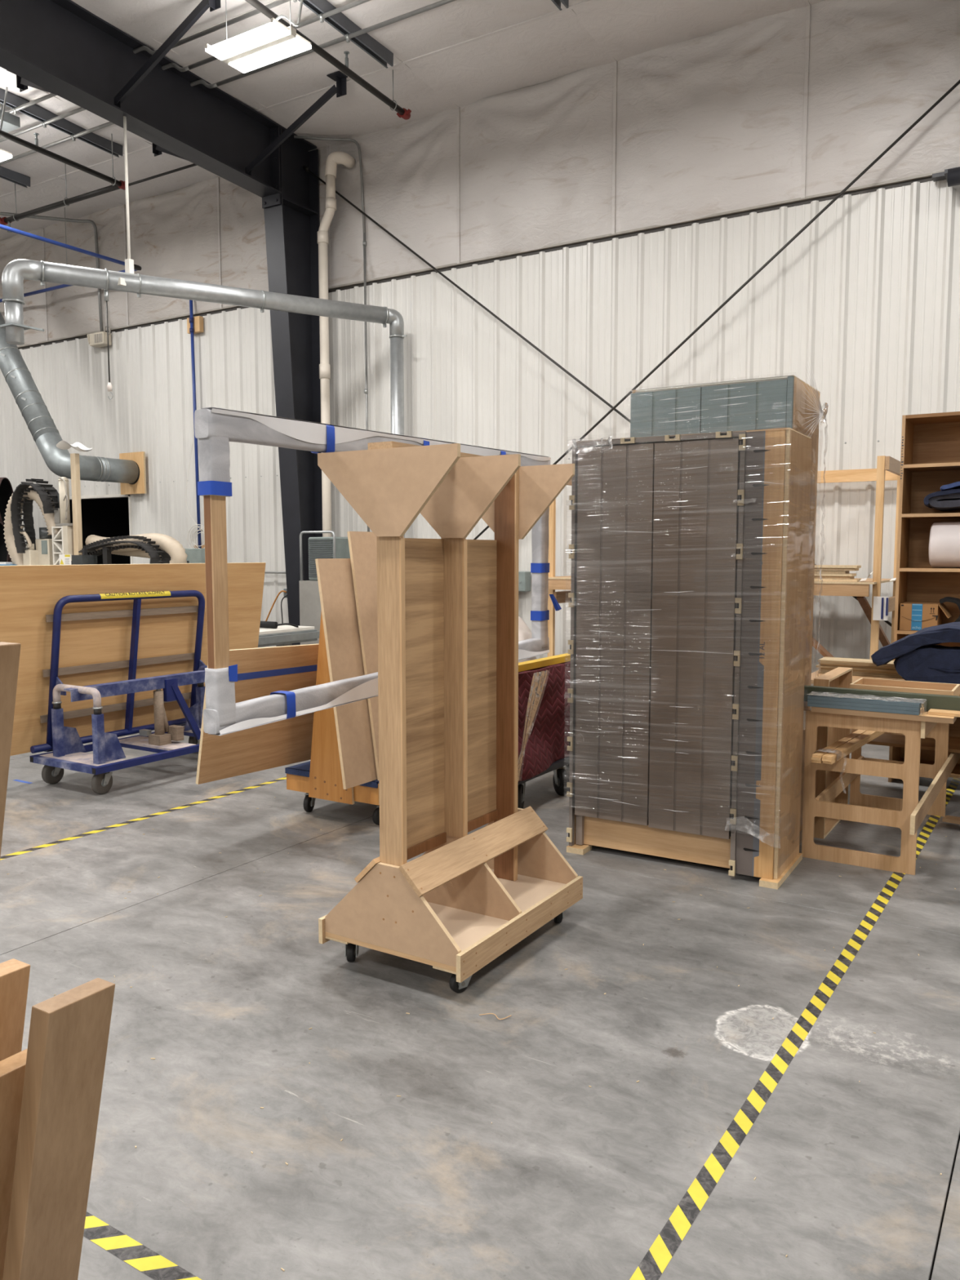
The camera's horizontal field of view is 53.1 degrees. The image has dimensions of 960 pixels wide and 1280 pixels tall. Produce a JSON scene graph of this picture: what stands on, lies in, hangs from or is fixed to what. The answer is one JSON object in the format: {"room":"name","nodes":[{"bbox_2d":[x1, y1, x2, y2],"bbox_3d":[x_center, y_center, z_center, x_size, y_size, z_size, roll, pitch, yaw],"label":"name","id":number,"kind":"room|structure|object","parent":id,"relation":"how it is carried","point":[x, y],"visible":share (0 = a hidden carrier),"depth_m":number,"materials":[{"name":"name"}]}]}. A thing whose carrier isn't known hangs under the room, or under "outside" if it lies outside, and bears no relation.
{"room":"woodworking shop","nodes":[
{"label":"woodworking shop","id":0,"kind":"room"},
{"bbox_2d":[0,0,824,239],"bbox_3d":[-7.822,-6.101,2.027,32.400,1.242,24.500,3,6,32],"label":"ceiling","id":1,"kind":"structure","parent":0,"point":[458,53],"depth_m":10.46,"materials":[{"name":"plastic"}]},
{"bbox_2d":[0,86,8,130],"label":"light","id":2,"kind":"object","parent":1,"relation":"hanging from","point":[6,88],"depth_m":11.11,"materials":[{"name":"white paint"}]},
{"bbox_2d":[0,148,12,162],"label":"light","id":3,"kind":"object","parent":1,"relation":"hanging from","point":[5,155],"depth_m":11.20,"materials":[{"name":"white paint"}]},
{"bbox_2d":[0,102,20,133],"bbox_3d":[-5.773,-6.341,11.582,0.360,0.310,0.260,3,6,32],"label":"light","id":4,"kind":"object","parent":1,"relation":"hanging from","point":[11,122],"visible":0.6,"depth_m":11.54,"materials":[{"name":"metal"}]},
{"bbox_2d":[0,165,30,187],"bbox_3d":[-7.974,-6.445,11.328,0.090,0.368,5.725,3,6,32],"label":"channel","id":5,"kind":"object","parent":1,"relation":"hanging from","point":[6,174],"visible":1,"depth_m":13.55,"materials":[{"name":"metal"}]},
{"bbox_2d":[0,88,122,157],"bbox_3d":[-6.259,-6.348,10.265,0.090,0.368,5.725,3,6,32],"label":"channel","id":6,"kind":"object","parent":1,"relation":"hanging from","point":[36,112],"visible":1,"depth_m":11.93,"materials":[{"name":"metal"}]},
{"bbox_2d":[0,129,128,232],"bbox_3d":[-7.313,-5.957,10.620,2.758,0.780,6.147,3,6,32],"label":"pipe","id":7,"kind":"object","parent":1,"relation":"hanging from","point":[117,184],"visible":0.95,"depth_m":12.43,"materials":[{"name":"black metal"}]},
{"bbox_2d":[0,207,141,302],"bbox_3d":[-9.094,-5.977,12.618,5.706,1.450,6.646,3,6,32],"label":"pipe","id":8,"kind":"object","parent":1,"relation":"hanging from","point":[136,267],"visible":0.77,"depth_m":13.32,"materials":[{"name":"metal"}]},
{"bbox_2d":[0,163,197,224],"bbox_3d":[-6.052,-6.392,13.787,7.600,0.443,0.094,3,6,32],"label":"pipe","id":9,"kind":"object","parent":1,"relation":"hanging from","point":[193,164],"visible":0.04,"depth_m":12.71,"materials":[{"name":"metal"}]},
{"bbox_2d":[6,0,297,115],"bbox_3d":[-2.117,-6.155,9.326,18.000,0.170,0.056,3,6,32],"label":"conduit","id":10,"kind":"object","parent":1,"relation":"attached to","point":[15,109],"visible":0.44,"depth_m":9.79,"materials":[{"name":"metal"}]},
{"bbox_2d":[0,0,371,142],"bbox_3d":[-1.916,-6.168,9.649,18.000,0.170,0.056,3,6,32],"label":"conduit","id":11,"kind":"object","parent":1,"relation":"attached to","point":[322,16],"visible":0.57,"depth_m":10.35,"materials":[{"name":"metal"}]},
{"bbox_2d":[0,0,456,164],"bbox_3d":[-1.705,-6.183,9.989,18.000,0.170,0.056,3,6,32],"label":"conduit","id":12,"kind":"object","parent":1,"relation":"attached to","point":[348,37],"visible":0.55,"depth_m":10.23,"materials":[{"name":"metal"}]},
{"bbox_2d":[204,0,311,73],"bbox_3d":[-2.024,-5.825,8.778,0.897,0.824,0.490,3,6,32],"label":"light","id":13,"kind":"object","parent":1,"relation":"hanging from","point":[273,42],"visible":1,"depth_m":8.77,"materials":[{"name":"white paint"}]},
{"bbox_2d":[244,0,411,119],"bbox_3d":[-2.610,-5.872,8.063,0.193,0.438,6.784,3,6,32],"label":"pipe","id":14,"kind":"object","parent":1,"relation":"hanging from","point":[402,113],"visible":1,"depth_m":10.00,"materials":[{"name":"black metal"}]},
{"bbox_2d":[297,0,393,68],"bbox_3d":[-2.481,-6.135,7.923,0.090,0.368,5.725,3,6,32],"label":"channel","id":15,"kind":"object","parent":1,"relation":"hanging from","point":[341,23],"visible":1,"depth_m":9.77,"materials":[{"name":"metal"}]},
{"bbox_2d":[551,0,568,10],"bbox_3d":[-0.698,-6.035,6.818,0.090,0.368,5.725,3,6,32],"label":"channel","id":16,"kind":"object","parent":1,"relation":"hanging from","point":[557,2],"visible":1,"depth_m":9.20,"materials":[{"name":"metal"}]},
{"bbox_2d":[0,706,959,1279],"bbox_3d":[-7.320,1.387,3.519,32.400,0.300,26.400,3,6,32],"label":"floor","id":17,"kind":"structure","parent":0,"point":[568,1179],"depth_m":3.01,"materials":[{"name":"concrete"}]},
{"bbox_2d":[0,641,21,857],"bbox_3d":[-0.689,0.720,1.188,0.370,1.450,0.091,3,6,32],"label":"wood board","id":18,"kind":"object","parent":17,"relation":"on","point":[10,652],"visible":1,"depth_m":1.07,"materials":[{"name":"brown wood"}]},
{"bbox_2d":[0,1048,27,1279],"bbox_3d":[-0.687,0.984,1.324,0.243,0.900,0.089,3,6,32],"label":"wood board","id":19,"kind":"object","parent":17,"relation":"on","point":[12,1068],"visible":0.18,"depth_m":1.24,"materials":[{"name":"brown wood"}]},
{"bbox_2d":[0,958,30,1061],"bbox_3d":[-0.737,0.929,1.373,0.270,1.000,0.076,3,6,32],"label":"wood board","id":20,"kind":"object","parent":17,"relation":"on","point":[14,973],"visible":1,"depth_m":1.28,"materials":[{"name":"brown wood"}]},
{"bbox_2d":[13,779,31,783],"bbox_3d":[-3.104,0.962,6.528,0.190,0.001,0.030,3,6,32],"label":"tape","id":21,"kind":"object","parent":17,"relation":"on","point":[19,780],"visible":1,"depth_m":6.53,"materials":[{"name":"blue plastic"}]},
{"bbox_2d":[2,977,115,1279],"bbox_3d":[-0.605,0.935,1.308,0.266,1.000,0.094,3,6,32],"label":"wood board","id":22,"kind":"object","parent":17,"relation":"on","point":[69,1029],"visible":1,"depth_m":1.22,"materials":[{"name":"brown wood"}]},
{"bbox_2d":[29,590,207,794],"bbox_3d":[-2.379,0.298,6.830,0.821,1.269,1.453,3,6,32],"label":"cart","id":23,"kind":"object","parent":17,"relation":"on","point":[69,753],"visible":0.84,"depth_m":6.68,"materials":[{"name":"metal"}]},
{"bbox_2d":[0,562,266,755],"bbox_3d":[-2.526,0.070,7.085,0.213,1.261,2.460,3,6,32],"label":"wooden panel","id":24,"kind":"object","parent":23,"relation":"on","point":[28,593],"visible":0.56,"depth_m":6.81,"materials":[{"name":"beige wood"}]},
{"bbox_2d":[83,1211,201,1279],"bbox_3d":[-0.844,1.357,2.183,1.601,0.001,0.075,3,6,32],"label":"tape","id":25,"kind":"object","parent":17,"relation":"on","point":[142,1258],"visible":0.49,"depth_m":2.14,"materials":[{"name":"yellow plastic"}]},
{"bbox_2d":[0,776,286,860],"bbox_3d":[-1.462,0.969,6.443,0.072,0.001,5.200,3,6,32],"label":"tape","id":26,"kind":"object","parent":17,"relation":"on","point":[17,853],"visible":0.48,"depth_m":5.57,"materials":[{"name":"yellow plastic"}]},
{"bbox_2d":[3,440,319,647],"bbox_3d":[-4.394,-0.902,11.062,5.310,2.892,1.600,3,6,32],"label":"router","id":27,"kind":"object","parent":17,"relation":"on","point":[60,536],"visible":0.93,"depth_m":11.70,"materials":[{"name":"white paint"}]},
{"bbox_2d":[0,562,17,565],"bbox_3d":[-6.147,-0.980,12.369,0.850,0.041,0.330,3,6,32],"label":"paper stack","id":28,"kind":"object","parent":27,"relation":"on","point":[1,563],"visible":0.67,"depth_m":12.10,"materials":[{"name":"white paper"}]},
{"bbox_2d":[259,621,298,628],"bbox_3d":[-2.297,-0.163,10.137,0.772,0.086,0.394,-4,7,-37],"label":"tools","id":29,"kind":"object","parent":27,"relation":"on","point":[270,624],"visible":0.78,"depth_m":10.10,"materials":[{"name":"black plastic"}]},
{"bbox_2d":[0,0,347,645],"bbox_3d":[-8.562,-2.626,2.812,3.260,7.821,23.910,3,6,32],"label":"steel frame","id":30,"kind":"object","parent":17,"relation":"on","point":[61,48],"visible":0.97,"depth_m":11.36,"materials":[{"name":"black metal"}]},
{"bbox_2d":[0,115,407,537],"bbox_3d":[-2.917,-2.967,10.869,4.506,5.240,0.316,-3,6,-29],"label":"duct","id":31,"kind":"object","parent":30,"relation":"attached to","point":[14,274],"visible":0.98,"depth_m":10.49,"materials":[{"name":"metal"}]},
{"bbox_2d":[104,267,113,399],"bbox_3d":[-3.969,-3.259,10.251,0.050,1.366,0.233,-4,6,-36],"label":"chain","id":32,"kind":"object","parent":31,"relation":"hanging from","point":[106,291],"visible":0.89,"depth_m":10.24,"materials":[{"name":"metal"}]},
{"bbox_2d":[302,165,891,626],"bbox_3d":[1.278,-2.720,10.640,8.445,6.570,0.060,3,6,32],"label":"rod","id":33,"kind":"object","parent":30,"relation":"attached to","point":[306,168],"visible":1,"depth_m":11.31,"materials":[{"name":"metal"}]},
{"bbox_2d":[185,548,204,563],"bbox_3d":[-3.590,-0.340,11.897,0.750,1.620,0.325,3,6,32],"label":"control box","id":34,"kind":"object","parent":17,"relation":"on","point":[194,555],"visible":0.12,"depth_m":11.57,"materials":[{"name":"metal"}]},
{"bbox_2d":[298,530,350,644],"bbox_3d":[-1.888,-0.449,12.020,0.580,1.816,0.440,3,6,32],"label":"cooler","id":35,"kind":"object","parent":17,"relation":"on","point":[334,547],"visible":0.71,"depth_m":11.88,"materials":[{"name":"grey metal"}]},
{"bbox_2d":[308,539,333,577],"bbox_3d":[-1.962,-1.003,11.830,0.380,0.454,0.015,3,6,32],"label":"grille","id":36,"kind":"object","parent":35,"relation":"attached to","point":[317,548],"depth_m":11.85,"materials":[{"name":"grey metal"}]},
{"bbox_2d":[284,611,379,825],"bbox_3d":[-0.517,0.276,6.013,0.690,1.460,1.322,3,6,32],"label":"cart","id":37,"kind":"object","parent":17,"relation":"on","point":[320,777],"visible":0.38,"depth_m":5.49,"materials":[{"name":"brown wood"}]},
{"bbox_2d":[195,643,319,784],"bbox_3d":[-1.024,0.375,5.676,0.143,0.765,1.582,3,6,32],"label":"plywood sheet","id":38,"kind":"object","parent":37,"relation":"on","point":[261,671],"visible":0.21,"depth_m":5.36,"materials":[{"name":"brown wood"}]},
{"bbox_2d":[315,558,377,789],"bbox_3d":[-0.709,0.171,5.293,0.194,1.234,0.345,3,6,32],"label":"wooden board","id":39,"kind":"object","parent":37,"relation":"on","point":[335,575],"visible":0.71,"depth_m":5.24,"materials":[{"name":"beige wood"}]},
{"bbox_2d":[346,531,404,780],"bbox_3d":[-0.515,0.071,5.556,0.215,1.384,0.500,3,6,32],"label":"wooden board","id":40,"kind":"object","parent":37,"relation":"on","point":[362,545],"visible":0.29,"depth_m":5.38,"materials":[{"name":"beige wood"}]},
{"bbox_2d":[317,151,355,537],"bbox_3d":[-1.838,-2.893,12.495,0.497,6.597,0.232,0,5,0],"label":"downpipe","id":41,"kind":"object","parent":17,"relation":"on","point":[336,157],"visible":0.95,"depth_m":12.36,"materials":[{"name":"plastic"}]},
{"bbox_2d":[317,440,582,992],"bbox_3d":[-0.127,0.244,3.785,0.735,1.928,0.948,3,6,32],"label":"display rack","id":42,"kind":"object","parent":17,"relation":"on","point":[447,606],"visible":1,"depth_m":3.65,"materials":[{"name":"brown wood"}]},
{"bbox_2d":[194,407,561,735],"bbox_3d":[-0.255,-0.325,4.136,0.104,1.096,2.409,3,6,32],"label":"frame","id":43,"kind":"object","parent":42,"relation":"attached to","point":[214,427],"visible":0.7,"depth_m":3.28,"materials":[{"name":"white plastic"}]},
{"bbox_2d":[7,796,955,1271],"bbox_3d":[-0.070,1.157,4.370,4.398,0.002,4.637,3,6,32],"label":"chips","id":44,"kind":"object","parent":17,"relation":"on","point":[251,1152],"visible":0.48,"depth_m":3.21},
{"bbox_2d":[479,1013,511,1019],"bbox_3d":[0.050,1.258,3.212,0.108,0.006,0.031,1,5,8],"label":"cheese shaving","id":45,"kind":"object","parent":17,"relation":"on","point":[486,1013],"visible":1,"depth_m":3.22,"materials":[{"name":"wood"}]},
{"bbox_2d":[517,653,570,808],"bbox_3d":[0.377,0.548,6.201,0.526,0.885,1.800,3,6,32],"label":"cart","id":46,"kind":"object","parent":17,"relation":"on","point":[544,683],"visible":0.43,"depth_m":5.88,"materials":[{"name":"fabric"}]},
{"bbox_2d":[518,615,537,662],"bbox_3d":[0.278,0.141,10.764,0.764,0.861,0.618,3,6,32],"label":"plastic bag","id":47,"kind":"object","parent":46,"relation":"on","point":[523,633],"visible":0.12,"depth_m":10.57,"materials":[{"name":"white plastic"}]},
{"bbox_2d":[565,427,812,889],"bbox_3d":[1.034,0.050,4.832,1.112,2.125,0.558,3,6,31],"label":"pallet stack","id":48,"kind":"object","parent":17,"relation":"on","point":[689,554],"visible":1,"depth_m":4.62,"materials":[{"name":"grey plastic"}]},
{"bbox_2d":[547,455,900,659],"bbox_3d":[2.329,-0.490,9.470,3.340,2.360,1.360,3,6,32],"label":"rack","id":49,"kind":"object","parent":17,"relation":"on","point":[888,468],"depth_m":8.49,"materials":[{"name":"brown wood"}]},
{"bbox_2d":[813,578,861,582],"bbox_3d":[3.083,-0.520,8.328,0.380,0.022,0.180,3,6,32],"label":"offcut","id":50,"kind":"object","parent":49,"relation":"on","point":[815,580],"visible":0.71,"depth_m":8.23,"materials":[{"name":"brown wood"}]},
{"bbox_2d":[813,575,854,578],"bbox_3d":[3.060,-0.547,8.363,0.340,0.022,0.180,3,6,32],"label":"offcut","id":51,"kind":"object","parent":50,"relation":"on","point":[815,576],"visible":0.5,"depth_m":8.28,"materials":[{"name":"brown wood"}]},
{"bbox_2d":[814,573,856,576],"bbox_3d":[3.062,-0.567,8.336,0.350,0.022,0.180,3,6,32],"label":"offcut","id":52,"kind":"object","parent":51,"relation":"on","point":[815,574],"visible":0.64,"depth_m":8.27,"materials":[{"name":"brown wood"}]},
{"bbox_2d":[814,570,849,573],"bbox_3d":[3.037,-0.593,8.361,0.300,0.022,0.180,3,6,32],"label":"offcut","id":53,"kind":"object","parent":52,"relation":"on","point":[815,571],"visible":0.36,"depth_m":8.27,"materials":[{"name":"brown wood"}]},
{"bbox_2d":[814,568,858,570],"bbox_3d":[3.066,-0.614,8.330,0.380,0.022,0.180,3,6,32],"label":"offcut","id":54,"kind":"object","parent":53,"relation":"on","point":[815,569],"visible":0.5,"depth_m":8.24,"materials":[{"name":"brown wood"}]},
{"bbox_2d":[814,564,861,568],"bbox_3d":[3.055,-0.635,8.311,0.420,0.022,0.180,3,6,32],"label":"offcut","id":55,"kind":"object","parent":54,"relation":"on","point":[815,566],"visible":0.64,"depth_m":8.24,"materials":[{"name":"brown wood"}]},
{"bbox_2d":[872,596,888,621],"bbox_3d":[3.400,-0.266,8.155,0.122,0.203,0.049,3,6,32],"label":"paper label","id":56,"kind":"object","parent":49,"relation":"attached to","point":[881,604],"depth_m":8.14,"materials":[{"name":"paper"}]},
{"bbox_2d":[629,364,828,831],"bbox_3d":[1.362,-0.203,5.345,0.933,2.536,0.693,3,6,31],"label":"box stack","id":57,"kind":"object","parent":17,"relation":"on","point":[786,401],"visible":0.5,"depth_m":5.03,"materials":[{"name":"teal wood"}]},
{"bbox_2d":[629,871,905,1279],"bbox_3d":[1.039,1.272,3.121,0.108,0.001,3.781,3,6,32],"label":"tape","id":58,"kind":"object","parent":17,"relation":"on","point":[653,1264],"visible":1,"depth_m":2.66,"materials":[{"name":"yellow plastic"}]},
{"bbox_2d":[813,666,852,839],"bbox_3d":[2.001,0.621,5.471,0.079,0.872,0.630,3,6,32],"label":"worktable","id":59,"kind":"object","parent":17,"relation":"on","point":[839,677],"visible":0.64,"depth_m":5.47,"materials":[{"name":"brown wood"}]},
{"bbox_2d":[801,706,959,875],"bbox_3d":[2.415,0.683,5.195,1.868,0.798,1.447,-2,6,-20],"label":"worktable","id":60,"kind":"object","parent":17,"relation":"on","point":[908,813],"depth_m":4.78,"materials":[{"name":"brown wood"}]},
{"bbox_2d":[813,748,841,760],"bbox_3d":[2.003,0.614,5.111,0.136,0.216,1.043,4,6,36],"label":"tie","id":61,"kind":"object","parent":60,"relation":"attached to","point":[820,748],"visible":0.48,"depth_m":4.74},
{"bbox_2d":[807,691,927,715],"bbox_3d":[1.895,0.308,4.724,0.536,0.063,0.148,3,6,32],"label":"panels","id":62,"kind":"object","parent":60,"relation":"on","point":[911,706],"visible":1,"depth_m":4.68,"materials":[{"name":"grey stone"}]},
{"bbox_2d":[804,684,959,711],"bbox_3d":[2.129,0.301,4.715,1.080,0.078,0.047,3,6,32],"label":"board","id":63,"kind":"object","parent":60,"relation":"on","point":[934,701],"visible":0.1,"depth_m":4.71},
{"bbox_2d":[849,677,959,696],"bbox_3d":[2.195,0.272,4.969,0.484,0.089,0.300,3,6,32],"label":"drawer box","id":64,"kind":"object","parent":60,"relation":"on","point":[913,686],"visible":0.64,"depth_m":4.99,"materials":[{"name":"brown wood"}]},
{"bbox_2d":[810,657,959,753],"bbox_3d":[2.909,0.594,5.764,1.770,0.871,0.830,3,6,32],"label":"bench","id":65,"kind":"object","parent":17,"relation":"on","point":[886,740],"depth_m":5.97,"materials":[{"name":"brown wood"}]},
{"bbox_2d":[850,728,959,753],"bbox_3d":[2.991,0.648,5.901,1.690,0.020,0.440,3,6,32],"label":"shelf","id":66,"kind":"object","parent":65,"relation":"attached to","point":[886,740],"depth_m":5.97,"materials":[{"name":"beige wood"}]},
{"bbox_2d":[871,622,959,684],"bbox_3d":[2.681,0.084,5.522,0.778,0.370,0.384,3,6,32],"label":"blanket","id":67,"kind":"object","parent":65,"relation":"on","point":[917,657],"visible":0.96,"depth_m":5.44,"materials":[{"name":"blue fabric"}]},
{"bbox_2d":[888,411,959,782],"bbox_3d":[3.379,-0.240,6.251,1.205,2.445,0.382,3,6,32],"label":"bookshelf","id":68,"kind":"object","parent":17,"relation":"on","point":[930,457],"visible":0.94,"depth_m":6.55,"materials":[{"name":"brown wood"}]},
{"bbox_2d":[899,601,952,631],"bbox_3d":[2.991,-0.157,6.436,0.299,0.180,0.251,3,6,32],"label":"cardboard box","id":69,"kind":"object","parent":68,"relation":"on","point":[913,616],"visible":1,"depth_m":6.36,"materials":[{"name":"brown cardboard"}]},
{"bbox_2d":[923,481,959,510],"bbox_3d":[3.364,-0.938,6.109,0.970,0.212,0.385,3,6,32],"label":"blanket","id":70,"kind":"object","parent":68,"relation":"on","point":[948,499],"visible":1,"depth_m":6.17,"materials":[{"name":"blue fabric"}]},
{"bbox_2d":[928,521,959,568],"bbox_3d":[3.405,-0.610,6.149,0.944,0.306,0.307,3,6,32],"label":"roll","id":71,"kind":"object","parent":68,"relation":"on","point":[944,536],"visible":1,"depth_m":6.24,"materials":[{"name":"white paper"}]},
{"bbox_2d":[939,596,959,622],"bbox_3d":[3.134,-0.176,6.376,0.154,0.217,0.165,3,6,32],"label":"bag","id":72,"kind":"object","parent":68,"relation":"on","point":[949,599],"visible":0.73,"depth_m":6.30,"materials":[{"name":"black fabric"}]},
{"bbox_2d":[915,777,959,859],"bbox_3d":[2.962,1.000,6.105,0.072,0.001,3.100,3,6,32],"label":"tape","id":73,"kind":"object","parent":17,"relation":"on","point":[926,832],"visible":0.59,"depth_m":5.51,"materials":[{"name":"yellow plastic"}]},
{"bbox_2d":[932,166,959,186],"bbox_3d":[-0.785,-2.190,-1.979,3.260,7.821,23.960,3,6,32],"label":"steel frame","id":74,"kind":"object","parent":17,"relation":"on","point":[952,175],"visible":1,"depth_m":8.58,"materials":[{"name":"black metal"}]},
{"bbox_2d":[473,80,959,539],"bbox_3d":[1.764,-2.791,10.258,8.605,6.779,0.060,3,6,32],"label":"rod","id":75,"kind":"object","parent":74,"relation":"attached to","point":[957,83],"visible":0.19,"depth_m":9.49,"materials":[{"name":"metal"}]},
{"bbox_3d":[-8.114,-0.464,15.467,2.300,1.220,1.850,3,6,32],"label":"stand","id":76,"kind":"object","parent":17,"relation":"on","visible":0},
{"bbox_2d":[0,521,8,562],"bbox_3d":[-8.149,-1.403,14.626,1.600,0.800,0.800,-1,5,-9],"label":"duct","id":77,"kind":"object","parent":76,"relation":"on","point":[4,556],"visible":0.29,"depth_m":15.11,"materials":[{"name":"black plastic"}]},
{"bbox_2d":[0,0,959,685],"bbox_3d":[-1.357,-3.028,12.476,32.274,6.870,0.221,3,6,32],"label":"wall","id":78,"kind":"structure","parent":0,"point":[793,105],"depth_m":10.79,"materials":[{"name":"metal"}]},
{"bbox_2d":[0,211,103,331],"bbox_3d":[-6.860,-5.684,14.884,1.932,1.763,0.214,-1,5,-9],"label":"conduit","id":79,"kind":"object","parent":78,"relation":"attached to","point":[8,214],"visible":0.82,"depth_m":14.91,"materials":[{"name":"metal"}]},
{"bbox_2d":[61,493,133,564],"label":"door","id":80,"kind":"structure","parent":78,"relation":"in","point":[102,515],"depth_m":17.49,"materials":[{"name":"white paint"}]},
{"bbox_2d":[86,325,111,347],"bbox_3d":[-5.967,-4.770,15.105,0.514,0.282,0.170,3,6,32],"label":"lamp","id":81,"kind":"object","parent":78,"relation":"attached to","point":[98,340],"visible":0.88,"depth_m":15.05,"materials":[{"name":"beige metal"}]},
{"bbox_2d":[93,333,102,342],"bbox_3d":[-5.962,-4.715,15.017,0.180,0.130,0.013,3,6,32],"label":"grille","id":82,"kind":"object","parent":81,"relation":"attached to","point":[97,336],"depth_m":15.02,"materials":[{"name":"white metal"}]},
{"bbox_2d":[119,451,146,494],"bbox_3d":[-5.421,-2.599,14.988,0.570,0.640,0.045,3,6,32],"label":"plate","id":83,"kind":"object","parent":78,"relation":"attached to","point":[139,486],"visible":0.63,"depth_m":14.91,"materials":[{"name":"brown wood"}]},
{"bbox_2d":[0,311,138,483],"bbox_3d":[-6.757,-4.173,14.869,2.674,3.489,1.316,3,6,32],"label":"pipe","id":84,"kind":"object","parent":83,"relation":"attached to","point":[43,430],"visible":0.88,"depth_m":14.22,"materials":[{"name":"metal"}]},
{"bbox_2d":[186,315,203,333],"bbox_3d":[-4.163,-4.603,14.052,0.260,0.220,0.080,3,6,32],"label":"wood block","id":85,"kind":"object","parent":78,"relation":"attached to","point":[198,320],"visible":0.82,"depth_m":13.99,"materials":[{"name":"brown wood"}]},
{"bbox_2d":[189,299,201,548],"bbox_3d":[-4.186,-3.193,14.126,0.088,4.000,0.063,-1,5,-12],"label":"pipe","id":86,"kind":"object","parent":78,"relation":"attached to","point":[191,311],"visible":0.69,"depth_m":14.08,"materials":[{"name":"metal"}]},
{"bbox_2d":[186,428,204,548],"bbox_3d":[-4.169,-2.092,14.171,0.519,2.503,0.092,3,6,32],"label":"coiled cable","id":87,"kind":"object","parent":86,"relation":"hanging from","point":[201,529],"visible":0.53,"depth_m":14.23,"materials":[{"name":"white plastic"}]},
{"bbox_2d":[264,571,287,597],"bbox_3d":[-3.748,-0.834,14.106,2.710,0.363,0.120,3,6,32],"label":"conduit","id":88,"kind":"object","parent":78,"relation":"attached to","point":[276,572],"visible":0.12,"depth_m":13.45,"materials":[{"name":"grey metal"}]},
{"bbox_2d":[265,590,286,621],"bbox_3d":[-3.099,-0.184,13.460,0.818,1.024,0.060,1,5,7],"label":"power cord","id":89,"kind":"object","parent":88,"relation":"hanging from","point":[280,592],"visible":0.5,"depth_m":13.40,"materials":[{"name":"rubber"}]},
{"bbox_2d":[280,595,287,623],"bbox_3d":[-2.880,-0.151,13.403,0.414,0.962,0.078,0,5,3],"label":"power cord","id":90,"kind":"object","parent":88,"relation":"hanging from","point":[286,595],"visible":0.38,"depth_m":13.38,"materials":[{"name":"rubber"}]},
{"bbox_2d":[293,135,369,531],"bbox_3d":[-1.899,-3.027,12.492,0.918,6.765,0.093,0,5,4],"label":"conduit","id":91,"kind":"object","parent":78,"relation":"attached to","point":[364,242],"visible":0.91,"depth_m":12.24,"materials":[{"name":"metal"}]},
{"bbox_2d":[17,176,933,349],"bbox_3d":[-1.440,-4.608,12.460,32.000,0.040,0.064,3,6,32],"label":"trim","id":92,"kind":"structure","parent":78,"relation":"attached to","point":[927,179],"depth_m":10.80,"materials":[{"name":"metal"}]},
{"bbox_2d":[518,571,530,591],"bbox_3d":[0.439,-0.173,11.533,0.310,1.295,0.148,3,6,32],"label":"box","id":93,"kind":"object","parent":78,"relation":"attached to","point":[524,577],"visible":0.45,"depth_m":11.38,"materials":[{"name":"metal"}]},
{"bbox_3d":[-8.282,-1.476,15.422,1.730,0.800,1.658,3,6,32],"label":"duct","id":94,"kind":"object","parent":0,"visible":0},
{"bbox_2d":[0,477,13,524],"bbox_3d":[-8.216,-2.137,14.960,1.600,0.800,0.800,-1,5,-9],"label":"duct","id":95,"kind":"object","parent":94,"relation":"on","point":[6,488],"visible":0.48,"depth_m":15.40,"materials":[{"name":"black plastic"}]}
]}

